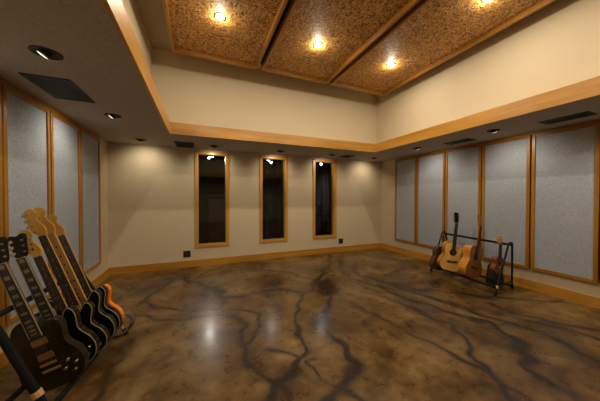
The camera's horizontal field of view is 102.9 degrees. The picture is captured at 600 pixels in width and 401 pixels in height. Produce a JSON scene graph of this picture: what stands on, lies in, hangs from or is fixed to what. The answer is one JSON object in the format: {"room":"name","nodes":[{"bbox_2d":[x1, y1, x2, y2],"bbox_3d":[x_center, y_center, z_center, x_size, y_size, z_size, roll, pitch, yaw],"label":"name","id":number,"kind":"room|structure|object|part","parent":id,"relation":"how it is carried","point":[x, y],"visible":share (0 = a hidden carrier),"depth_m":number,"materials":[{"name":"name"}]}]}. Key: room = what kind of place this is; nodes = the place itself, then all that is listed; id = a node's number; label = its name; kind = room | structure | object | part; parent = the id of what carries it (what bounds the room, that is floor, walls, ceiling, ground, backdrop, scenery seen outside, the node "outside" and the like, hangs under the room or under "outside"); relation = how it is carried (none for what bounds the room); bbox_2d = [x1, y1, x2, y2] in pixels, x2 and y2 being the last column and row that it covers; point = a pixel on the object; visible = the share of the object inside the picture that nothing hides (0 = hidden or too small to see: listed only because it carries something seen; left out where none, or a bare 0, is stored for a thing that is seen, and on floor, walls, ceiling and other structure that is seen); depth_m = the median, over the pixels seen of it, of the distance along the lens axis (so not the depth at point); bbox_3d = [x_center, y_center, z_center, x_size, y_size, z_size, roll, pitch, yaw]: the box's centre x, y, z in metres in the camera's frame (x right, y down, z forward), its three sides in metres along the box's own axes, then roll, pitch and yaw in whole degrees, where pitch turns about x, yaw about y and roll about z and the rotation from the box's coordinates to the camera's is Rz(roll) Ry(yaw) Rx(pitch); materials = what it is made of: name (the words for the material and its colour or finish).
{"room":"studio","nodes":[
{"label":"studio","id":0,"kind":"room"},
{"bbox_2d":[0,138,108,350],"bbox_3d":[-1.867,0.172,0.672,0.120,2.236,7.077,0,1,-23],"label":"wall","id":1,"kind":"structure","parent":0,"point":[92,274],"depth_m":3.76,"materials":[{"name":"beige paint"}]},
{"bbox_2d":[0,82,4,328],"bbox_3d":[-2.129,0.043,1.504,0.040,1.848,0.619,0,1,-23],"label":"acoustic baffle","id":2,"kind":"object","parent":1,"relation":"attached to","point":[2,295],"visible":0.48,"depth_m":1.78,"materials":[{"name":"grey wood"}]},
{"bbox_2d":[1,83,51,326],"bbox_3d":[-2.374,0.035,2.088,0.040,1.848,0.612,0,1,-23],"label":"acoustic panel","id":3,"kind":"object","parent":1,"relation":"attached to","point":[26,151],"visible":0.71,"depth_m":2.02,"materials":[{"name":"grey fabric"}]},
{"bbox_3d":[-2.373,-0.870,2.076,0.040,0.038,0.536,0,1,-23],"label":"frame rail","id":4,"kind":"part","parent":3,"relation":"part of","materials":[{"name":"brown wood"}]},
{"bbox_3d":[-2.374,0.940,2.100,0.040,0.038,0.536,0,1,-23],"label":"frame rail","id":5,"kind":"part","parent":3,"relation":"part of","materials":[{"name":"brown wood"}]},
{"bbox_2d":[0,77,98,137],"bbox_3d":[-2.469,-0.915,2.285,0.025,0.046,2.745,0,1,-23],"label":"trim","id":6,"kind":"structure","parent":1,"relation":"attached to","point":[2,80],"depth_m":2.26,"materials":[{"name":"brown wood"}]},
{"bbox_2d":[0,268,109,369],"bbox_3d":[-1.801,1.225,0.704,0.018,0.130,7.059,0,1,-23],"label":"baseboard","id":7,"kind":"structure","parent":1,"relation":"attached to","point":[4,361],"depth_m":3.42,"materials":[{"name":"brown wood"}]},
{"bbox_2d":[50,111,81,290],"bbox_3d":[-2.621,0.027,2.678,0.040,1.848,0.631,0,1,-23],"label":"acoustic baffle","id":8,"kind":"object","parent":1,"relation":"attached to","point":[65,146],"visible":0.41,"depth_m":2.69,"materials":[{"name":"grey fabric"}]},
{"bbox_3d":[-2.620,-0.878,2.666,0.040,0.038,0.555,0,1,-23],"label":"frame rail","id":9,"kind":"part","parent":8,"relation":"part of","materials":[{"name":"brown wood"}]},
{"bbox_2d":[80,128,100,273],"bbox_3d":[-2.869,0.019,3.272,0.040,1.848,0.621,0,1,-23],"label":"acoustic baffle","id":10,"kind":"object","parent":1,"relation":"attached to","point":[90,144],"visible":0.72,"depth_m":3.26,"materials":[{"name":"grey fabric"}]},
{"bbox_3d":[-2.869,-0.886,3.260,0.040,0.038,0.545,0,1,-23],"label":"frame rail","id":11,"kind":"part","parent":10,"relation":"part of","materials":[{"name":"brown wood"}]},
{"bbox_3d":[-2.870,0.924,3.284,0.040,0.038,0.545,0,1,-23],"label":"frame rail","id":12,"kind":"part","parent":10,"relation":"part of","materials":[{"name":"brown wood"}]},
{"bbox_2d":[121,0,151,75],"bbox_3d":[-1.137,-1.633,0.912,0.100,1.160,5.602,0,1,-23],"label":"wall","id":13,"kind":"structure","parent":0,"point":[132,9],"depth_m":2.78,"materials":[{"name":"beige paint"}]},
{"bbox_2d":[137,0,329,83],"bbox_3d":[0.815,-2.248,1.721,4.331,0.050,5.802,0,1,-23],"label":"ceiling","id":14,"kind":"structure","parent":0,"point":[152,11],"depth_m":3.03,"materials":[{"name":"speckled brown cork acoustic panels"},{"name":"wood"}]},
{"bbox_2d":[260,0,291,63],"bbox_3d":[0.865,-2.155,1.712,1.340,0.135,4.805,0,1,-23],"label":"trim","id":15,"kind":"structure","parent":14,"relation":"attached to","point":[289,1],"depth_m":2.94,"materials":[{"name":"brown wood"}]},
{"bbox_2d":[162,0,287,69],"bbox_3d":[-0.266,-2.032,1.241,1.163,0.090,4.845,0,1,-23],"label":"ceiling panel","id":16,"kind":"structure","parent":15,"relation":"attached to","point":[242,39],"depth_m":2.87,"materials":[{"name":"brown"}]},
{"bbox_3d":[-0.786,-2.029,1.023,0.035,0.090,4.845,0,1,-23],"label":"frame","id":17,"kind":"part","parent":16,"relation":"part of","materials":[{"name":"brown wood"}]},
{"bbox_3d":[-1.194,-2.062,3.459,1.093,0.090,0.035,0,1,-23],"label":"frame","id":18,"kind":"part","parent":16,"relation":"part of","materials":[{"name":"brown wood"}]},
{"bbox_2d":[214,12,225,20],"bbox_3d":[-0.898,-2.055,2.681,0.124,0.015,0.124,0,1,-23],"label":"recessed light","id":19,"kind":"object","parent":16,"relation":"in","point":[219,16],"visible":1,"depth_m":2.67,"materials":[{"name":"silver metal"}]},
{"bbox_3d":[0.255,-2.034,1.459,0.035,0.090,4.845,0,1,-23],"label":"frame","id":20,"kind":"part","parent":16,"relation":"part of","materials":[{"name":"brown wood"}]},
{"bbox_2d":[261,0,419,83],"bbox_3d":[0.865,-2.038,1.714,1.152,0.090,4.845,0,1,-23],"label":"ceiling panel","id":21,"kind":"structure","parent":15,"relation":"attached to","point":[345,29],"depth_m":2.94,"materials":[{"name":"brown"}]},
{"bbox_3d":[0.350,-2.035,1.498,0.035,0.090,4.845,0,1,-23],"label":"frame","id":22,"kind":"part","parent":21,"relation":"part of","materials":[{"name":"brown wood"}]},
{"bbox_3d":[-0.064,-2.067,3.932,1.082,0.090,0.035,0,1,-23],"label":"frame","id":23,"kind":"part","parent":21,"relation":"part of","materials":[{"name":"brown wood"}]},
{"bbox_2d":[313,42,322,47],"bbox_3d":[0.239,-2.061,3.176,0.124,0.015,0.124,0,1,-23],"label":"recessed light","id":24,"kind":"object","parent":21,"relation":"in","point":[316,44],"visible":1,"depth_m":3.17,"materials":[{"name":"silver metal"}]},
{"bbox_3d":[1.380,-2.040,1.930,0.035,0.090,4.845,0,1,-23],"label":"frame","id":25,"kind":"part","parent":21,"relation":"part of","materials":[{"name":"brown wood"}]},
{"bbox_2d":[330,0,555,95],"bbox_3d":[2.004,-2.043,2.191,1.182,0.090,4.845,0,1,-23],"label":"ceiling panel","id":26,"kind":"structure","parent":15,"relation":"attached to","point":[431,33],"depth_m":3.05,"materials":[{"name":"brown"}]},
{"bbox_3d":[1.076,-2.073,4.409,1.112,0.090,0.035,0,1,-23],"label":"frame","id":27,"kind":"part","parent":26,"relation":"part of","materials":[{"name":"brown wood"}]},
{"bbox_3d":[1.475,-2.041,1.969,0.035,0.090,4.845,0,1,-23],"label":"frame","id":28,"kind":"part","parent":26,"relation":"part of","materials":[{"name":"brown wood"}]},
{"bbox_2d":[387,63,394,67],"bbox_3d":[1.393,-2.067,3.659,0.124,0.015,0.124,0,1,-23],"label":"recessed light","id":29,"kind":"object","parent":26,"relation":"in","point":[389,65],"visible":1,"depth_m":3.65,"materials":[{"name":"silver metal"}]},
{"bbox_2d":[107,142,380,267],"bbox_3d":[-0.570,0.114,5.115,5.945,2.236,0.120,0,1,-23],"label":"wall","id":30,"kind":"structure","parent":0,"point":[151,189],"depth_m":4.47,"materials":[{"name":"beige paint"}]},
{"bbox_2d":[183,251,190,257],"bbox_3d":[-2.090,0.991,4.420,0.120,0.120,0.011,0,1,-23],"label":"wall outlet","id":31,"kind":"object","parent":30,"relation":"attached to","point":[185,253],"visible":1,"depth_m":4.42,"materials":[{"name":"black plastic"}]},
{"bbox_2d":[195,151,228,247],"bbox_3d":[-1.700,-0.020,4.631,0.618,1.815,0.138,0,1,-23],"label":"window","id":32,"kind":"structure","parent":30,"relation":"in","point":[204,153],"depth_m":4.58,"materials":[{"name":"brown wood"}]},
{"bbox_2d":[110,243,380,274],"bbox_3d":[-0.544,1.167,5.066,5.705,0.130,0.018,0,1,-23],"label":"baseboard","id":33,"kind":"structure","parent":30,"relation":"attached to","point":[254,257],"depth_m":4.72,"materials":[{"name":"brown wood"}]},
{"bbox_2d":[259,155,287,242],"bbox_3d":[-0.574,-0.026,5.102,0.618,1.815,0.138,0,1,-23],"label":"window","id":34,"kind":"structure","parent":30,"relation":"in","point":[261,157],"depth_m":5.10,"materials":[{"name":"brown wood"}]},
{"bbox_2d":[313,159,336,238],"bbox_3d":[0.551,-0.031,5.573,0.618,1.815,0.138,0,1,-23],"label":"window","id":35,"kind":"structure","parent":30,"relation":"in","point":[333,163],"depth_m":5.61,"materials":[{"name":"brown wood"}]},
{"bbox_2d":[198,155,329,242],"bbox_3d":[-1.174,-0.075,7.462,7.405,2.650,0.080,0,1,-23],"label":"wall","id":36,"kind":"structure","parent":0,"point":[212,171],"depth_m":6.85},
{"bbox_2d":[152,47,376,143],"bbox_3d":[-0.286,-1.678,4.359,4.331,1.160,0.100,0,1,-23],"label":"wall","id":37,"kind":"structure","parent":0,"point":[191,90],"depth_m":4.12,"materials":[{"name":"beige paint"}]},
{"bbox_2d":[0,248,599,400],"bbox_3d":[0.815,1.276,1.820,5.905,0.001,7.297,0,1,-23],"label":"floor","id":38,"kind":"structure","parent":0,"point":[376,324],"depth_m":2.20,"materials":[{"name":"concrete"}]},
{"bbox_2d":[0,270,127,400],"bbox_3d":[-1.767,0.933,1.728,0.565,0.698,1.021,0,1,-18],"label":"rack","id":39,"kind":"object","parent":38,"relation":"on","point":[36,392],"visible":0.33,"depth_m":1.30,"materials":[{"name":"black metal"}]},
{"bbox_3d":[-1.756,1.137,1.677,0.031,0.033,0.864,0,1,-18],"label":"rail","id":40,"kind":"part","parent":39,"relation":"part of","materials":[{"name":"black plastic"}]},
{"bbox_3d":[-1.513,0.923,1.298,0.306,0.666,0.040,0,1,-18],"label":"leg","id":41,"kind":"part","parent":39,"relation":"part of","materials":[{"name":"black plastic"}]},
{"bbox_3d":[-1.778,0.632,1.648,0.031,0.033,0.835,0,1,-18],"label":"rail","id":42,"kind":"part","parent":39,"relation":"part of","materials":[{"name":"black plastic"}]},
{"bbox_2d":[0,237,88,391],"bbox_3d":[-1.604,0.693,1.462,0.480,0.958,0.072,0,1,-18],"label":"electric guitar","id":43,"kind":"object","parent":39,"relation":"on","point":[54,358],"visible":0.91,"depth_m":1.45,"materials":[{"name":"black paint"}]},
{"bbox_2d":[8,233,99,362],"bbox_3d":[-1.647,0.692,1.600,0.481,0.959,0.072,0,1,-18],"label":"electric guitar","id":44,"kind":"object","parent":39,"relation":"on","point":[77,330],"visible":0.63,"depth_m":1.56,"materials":[{"name":"black paint"}]},
{"bbox_2d":[18,230,109,351],"bbox_3d":[-1.698,0.694,1.723,0.520,0.983,0.067,0,1,-18],"label":"electric guitar","id":45,"kind":"object","parent":39,"relation":"on","point":[87,311],"visible":0.35,"depth_m":1.69,"materials":[{"name":"black paint"}]},
{"bbox_2d":[21,209,116,337],"bbox_3d":[-1.750,0.618,1.827,0.570,1.110,0.067,0,1,-18],"label":"bass guitar","id":46,"kind":"object","parent":39,"relation":"on","point":[36,227],"visible":0.58,"depth_m":1.79,"materials":[{"name":"black paint"}]},
{"bbox_2d":[33,207,121,330],"bbox_3d":[-1.780,0.611,1.916,0.574,1.122,0.067,0,1,-18],"label":"bass guitar","id":47,"kind":"object","parent":39,"relation":"on","point":[41,217],"visible":0.38,"depth_m":1.88,"materials":[{"name":"black paint"}]},
{"bbox_2d":[46,214,124,321],"bbox_3d":[-1.809,0.640,2.013,0.536,1.056,0.067,0,1,-18],"label":"electric guitar","id":48,"kind":"object","parent":39,"relation":"on","point":[60,232],"visible":0.28,"depth_m":1.97,"materials":[{"name":"orange paint"}]},
{"bbox_3d":[-1.536,1.157,1.794,0.031,0.033,0.954,0,1,-18],"label":"rail","id":49,"kind":"part","parent":39,"relation":"part of","materials":[{"name":"black plastic"}]},
{"bbox_3d":[-1.783,0.914,2.155,0.340,0.663,0.039,-1,1,-43],"label":"leg","id":50,"kind":"part","parent":39,"relation":"part of","materials":[{"name":"black metal"}]},
{"bbox_2d":[113,311,135,336],"bbox_3d":[-1.695,1.158,2.256,0.228,0.208,0.084,0,1,-17],"label":"strap","id":51,"kind":"object","parent":39,"relation":"hanging from","point":[129,314],"visible":0.53,"depth_m":2.28,"materials":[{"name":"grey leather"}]},
{"bbox_2d":[430,231,513,295],"bbox_3d":[2.693,0.903,3.749,0.553,0.707,1.104,0,1,-15],"label":"rack","id":52,"kind":"object","parent":38,"relation":"on","point":[508,244],"visible":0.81,"depth_m":3.36,"materials":[{"name":"black metal"},{"name":"black foam"}]},
{"bbox_2d":[429,236,444,269],"bbox_3d":[2.367,0.900,4.085,0.311,0.589,0.091,0,1,-15],"label":"acoustic guitar","id":53,"kind":"object","parent":52,"relation":"on","point":[437,250],"visible":0.61,"depth_m":4.05,"materials":[{"name":"brown wood"}]},
{"bbox_2d":[437,212,462,271],"bbox_3d":[2.478,0.680,3.929,0.380,0.974,0.114,0,1,6],"label":"acoustic guitar","id":54,"kind":"object","parent":52,"relation":"on","point":[450,257],"visible":0.91,"depth_m":3.89,"materials":[{"name":"brown wood"}]},
{"bbox_3d":[2.453,1.147,3.687,0.031,0.033,1.070,0,1,-15],"label":"rail","id":55,"kind":"part","parent":52,"relation":"part of","materials":[{"name":"black plastic"}]},
{"bbox_2d":[458,214,482,277],"bbox_3d":[2.606,0.688,3.626,0.414,0.958,0.134,0,1,-23],"label":"acoustic guitar","id":56,"kind":"object","parent":52,"relation":"on","point":[470,265],"visible":0.99,"depth_m":3.59,"materials":[{"name":"red wood"}]},
{"bbox_3d":[2.732,0.597,3.755,0.031,0.033,1.070,0,1,-15],"label":"rail","id":57,"kind":"part","parent":52,"relation":"part of","materials":[{"name":"black plastic"}]},
{"bbox_3d":[2.717,1.147,3.759,0.031,0.033,1.070,0,1,-15],"label":"rail","id":58,"kind":"part","parent":52,"relation":"part of","materials":[{"name":"black plastic"}]},
{"bbox_2d":[490,236,503,272],"bbox_3d":[2.778,0.761,3.359,0.175,0.529,0.078,0,1,-15],"label":"ukulele","id":59,"kind":"object","parent":52,"relation":"on","point":[496,264],"visible":0.92,"depth_m":3.34,"materials":[{"name":"brown wood"}]},
{"bbox_3d":[2.714,0.895,3.200,0.273,0.676,0.024,0,1,-15],"label":"leg","id":60,"kind":"part","parent":52,"relation":"part of","materials":[{"name":"black metal"}]},
{"bbox_3d":[2.950,0.894,3.325,0.291,0.677,0.040,-1,1,-44],"label":"leg","id":61,"kind":"part","parent":52,"relation":"part of","materials":[{"name":"black metal"}]},
{"bbox_2d":[485,261,503,285],"bbox_3d":[2.917,1.092,3.564,0.214,0.336,0.126,0,1,-8],"label":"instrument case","id":62,"kind":"object","parent":38,"relation":"on","point":[489,273],"visible":0.48,"depth_m":3.54,"materials":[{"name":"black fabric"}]},
{"bbox_2d":[0,0,599,161],"bbox_3d":[0.820,-0.944,1.782,5.945,0.030,7.077,0,1,-23],"label":"soffit","id":63,"kind":"structure","parent":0,"point":[97,61],"depth_m":1.98,"materials":[{"name":"painted plaster"}]},
{"bbox_2d":[28,45,63,60],"bbox_3d":[-1.592,-0.923,1.501,0.156,0.061,0.156,0,1,-23],"label":"spotlight","id":64,"kind":"object","parent":63,"relation":"attached to","point":[44,52],"visible":1,"depth_m":1.49,"materials":[{"name":"black metal"}]},
{"bbox_2d":[18,72,94,102],"bbox_3d":[-2.002,-0.930,2.010,0.293,0.008,0.484,0,1,-23],"label":"ceiling vent","id":65,"kind":"object","parent":63,"relation":"attached to","point":[58,88],"visible":1,"depth_m":1.97,"materials":[{"name":"black metal"}]},
{"bbox_2d":[104,113,121,118],"bbox_3d":[-2.073,-0.939,2.649,0.156,0.061,0.156,0,1,-23],"label":"spotlight","id":66,"kind":"object","parent":63,"relation":"attached to","point":[111,115],"visible":0.99,"depth_m":2.63,"materials":[{"name":"black metal"}]},
{"bbox_2d":[102,0,169,133],"bbox_3d":[-0.871,-1.000,1.032,0.022,0.168,5.102,0,1,-23],"label":"trim","id":67,"kind":"structure","parent":63,"relation":"attached to","point":[115,8],"depth_m":1.56,"materials":[{"name":"brown wood"}]},
{"bbox_2d":[174,141,193,147],"bbox_3d":[-1.980,-0.958,4.103,0.295,0.008,0.448,0,1,-23],"label":"ceiling vent","id":68,"kind":"object","parent":63,"relation":"attached to","point":[177,143],"visible":1,"depth_m":4.07,"materials":[{"name":"black metal"}]},
{"bbox_2d":[170,122,375,152],"bbox_3d":[-0.175,-1.041,4.101,3.675,0.168,0.022,0,1,-23],"label":"trim","id":69,"kind":"structure","parent":63,"relation":"attached to","point":[175,128],"depth_m":3.91,"materials":[{"name":"brown wood"}]},
{"bbox_2d":[340,155,353,157],"bbox_3d":[1.041,-0.972,5.280,0.260,0.008,0.293,0,1,-23],"label":"ceiling vent","id":70,"kind":"object","parent":63,"relation":"attached to","point":[344,156],"visible":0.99,"depth_m":5.26,"materials":[{"name":"black metal"}]},
{"bbox_2d":[443,138,476,144],"bbox_3d":[2.578,-0.952,3.873,0.215,0.008,0.406,0,1,-23],"label":"ceiling vent","id":71,"kind":"object","parent":63,"relation":"attached to","point":[466,139],"visible":1,"depth_m":3.85,"materials":[{"name":"black metal"}]},
{"bbox_2d":[375,76,599,151],"bbox_3d":[2.499,-1.017,2.443,0.022,0.168,5.102,0,1,-23],"label":"trim","id":72,"kind":"structure","parent":63,"relation":"attached to","point":[588,88],"depth_m":2.72,"materials":[{"name":"brown wood"}]},
{"bbox_2d":[486,129,500,132],"bbox_3d":[2.619,-0.944,3.233,0.156,0.061,0.156,0,1,-23],"label":"spotlight","id":73,"kind":"object","parent":63,"relation":"attached to","point":[492,130],"visible":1,"depth_m":3.22,"materials":[{"name":"black metal"}]},
{"bbox_2d":[538,111,597,124],"bbox_3d":[3.042,-0.937,2.732,0.220,0.008,0.410,0,1,-23],"label":"ceiling vent","id":74,"kind":"object","parent":63,"relation":"attached to","point":[587,113],"visible":1,"depth_m":2.70,"materials":[{"name":"black metal"}]},
{"bbox_2d":[377,0,599,142],"bbox_3d":[2.766,-1.652,2.546,0.100,1.160,5.602,0,1,-23],"label":"wall","id":75,"kind":"structure","parent":0,"point":[556,46],"depth_m":2.95,"materials":[{"name":"beige paint"}]},
{"bbox_2d":[381,160,599,297],"bbox_3d":[3.506,0.145,2.921,0.120,2.236,7.077,0,1,-23],"label":"wall","id":76,"kind":"structure","parent":0,"point":[387,167],"depth_m":5.20,"materials":[{"name":"beige paint"}]},
{"bbox_2d":[395,157,416,243],"bbox_3d":[2.380,-0.004,5.388,0.050,1.876,0.594,0,1,-23],"label":"acoustic baffle","id":77,"kind":"object","parent":76,"relation":"attached to","point":[405,169],"visible":0.94,"depth_m":5.36,"materials":[{"name":"grey fabric"}]},
{"bbox_3d":[2.380,0.915,5.401,0.050,0.038,0.518,0,1,-23],"label":"frame rail","id":78,"kind":"part","parent":77,"relation":"part of","materials":[{"name":"brown wood"}]},
{"bbox_3d":[2.381,-0.923,5.376,0.050,0.038,0.518,0,1,-23],"label":"frame rail","id":79,"kind":"part","parent":77,"relation":"part of","materials":[{"name":"brown wood"}]},
{"bbox_2d":[416,151,445,247],"bbox_3d":[2.623,0.004,4.809,0.050,1.876,0.627,0,1,-23],"label":"acoustic baffle","id":80,"kind":"object","parent":76,"relation":"attached to","point":[430,202],"visible":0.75,"depth_m":4.79,"materials":[{"name":"grey fabric"}]},
{"bbox_3d":[2.622,0.922,4.821,0.050,0.038,0.551,0,1,-23],"label":"frame rail","id":81,"kind":"part","parent":80,"relation":"part of","materials":[{"name":"brown wood"}]},
{"bbox_3d":[2.623,-0.915,4.796,0.050,0.038,0.551,0,1,-23],"label":"frame rail","id":82,"kind":"part","parent":80,"relation":"part of","materials":[{"name":"brown wood"}]},
{"bbox_2d":[445,144,481,254],"bbox_3d":[2.869,0.012,4.220,0.050,1.876,0.614,0,1,-23],"label":"acoustic baffle","id":83,"kind":"object","parent":76,"relation":"attached to","point":[463,166],"visible":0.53,"depth_m":4.18,"materials":[{"name":"grey fabric"}]},
{"bbox_3d":[2.870,-0.907,4.207,0.050,0.038,0.538,0,1,-23],"label":"frame rail","id":84,"kind":"part","parent":83,"relation":"part of","materials":[{"name":"brown wood"}]},
{"bbox_2d":[381,243,599,308],"bbox_3d":[3.445,1.199,2.900,0.018,0.130,7.059,0,1,-23],"label":"baseboard","id":85,"kind":"structure","parent":76,"relation":"attached to","point":[588,300],"depth_m":3.26,"materials":[{"name":"brown wood"}]},
{"bbox_2d":[395,119,599,159],"bbox_3d":[3.016,-0.939,3.884,0.030,0.034,3.860,0,1,-23],"label":"trim","id":86,"kind":"structure","parent":76,"relation":"attached to","point":[598,120],"depth_m":3.50,"materials":[{"name":"brown wood"}]},
{"bbox_2d":[481,135,531,268],"bbox_3d":[3.114,0.019,3.637,0.050,1.876,0.614,0,1,-23],"label":"acoustic panel","id":87,"kind":"object","parent":76,"relation":"attached to","point":[506,164],"visible":0.93,"depth_m":3.59,"materials":[{"name":"grey fabric"}]},
{"bbox_3d":[3.113,0.938,3.649,0.050,0.038,0.538,0,1,-23],"label":"frame rail","id":88,"kind":"part","parent":87,"relation":"part of","materials":[{"name":"brown wood"}]},
{"bbox_3d":[3.114,-0.899,3.624,0.050,0.038,0.538,0,1,-23],"label":"frame rail","id":89,"kind":"part","parent":87,"relation":"part of","materials":[{"name":"brown wood"}]},
{"bbox_2d":[530,122,599,283],"bbox_3d":[3.357,0.027,3.054,0.050,1.876,0.613,0,1,-23],"label":"acoustic panel","id":90,"kind":"object","parent":76,"relation":"attached to","point":[565,175],"visible":1,"depth_m":3.01,"materials":[{"name":"grey fabric"}]},
{"bbox_3d":[3.357,0.946,3.066,0.050,0.038,0.537,0,1,-23],"label":"frame rail","id":91,"kind":"part","parent":90,"relation":"part of","materials":[{"name":"brown wood"}]},
{"bbox_3d":[3.358,-0.891,3.042,0.050,0.038,0.537,0,1,-23],"label":"frame rail","id":92,"kind":"part","parent":90,"relation":"part of","materials":[{"name":"brown wood"}]},
{"bbox_2d":[530,168,599,280],"bbox_3d":[3.009,0.009,3.943,0.009,1.820,2.557,0,1,-23],"label":"trim","id":93,"kind":"structure","parent":76,"relation":"attached to","point":[531,168],"depth_m":2.79,"materials":[{"name":"brown wood"}]},
{"bbox_3d":[-0.715,1.241,6.382,7.405,0.048,2.300,0,1,-23],"label":"floor","id":94,"kind":"structure","parent":0,"visible":0},
{"bbox_2d":[208,199,224,242],"bbox_3d":[-2.062,0.587,6.541,0.840,1.250,0.456,0,1,-23],"label":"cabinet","id":95,"kind":"object","parent":94,"relation":"on","point":[216,207],"visible":0.33,"depth_m":6.28,"materials":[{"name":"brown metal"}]},
{"bbox_2d":[266,161,282,238],"bbox_3d":[-0.533,0.020,7.101,1.000,2.330,0.100,0,1,-23],"label":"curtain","id":96,"kind":"object","parent":94,"relation":"on","point":[274,172],"visible":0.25,"depth_m":7.00,"materials":[{"name":"fabric"}]},
{"bbox_2d":[317,163,330,234],"bbox_3d":[1.113,0.015,7.573,1.300,2.330,0.099,0,1,-23],"label":"curtain","id":97,"kind":"object","parent":94,"relation":"on","point":[323,172],"visible":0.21,"depth_m":7.41,"materials":[{"name":"fabric"}]}
]}

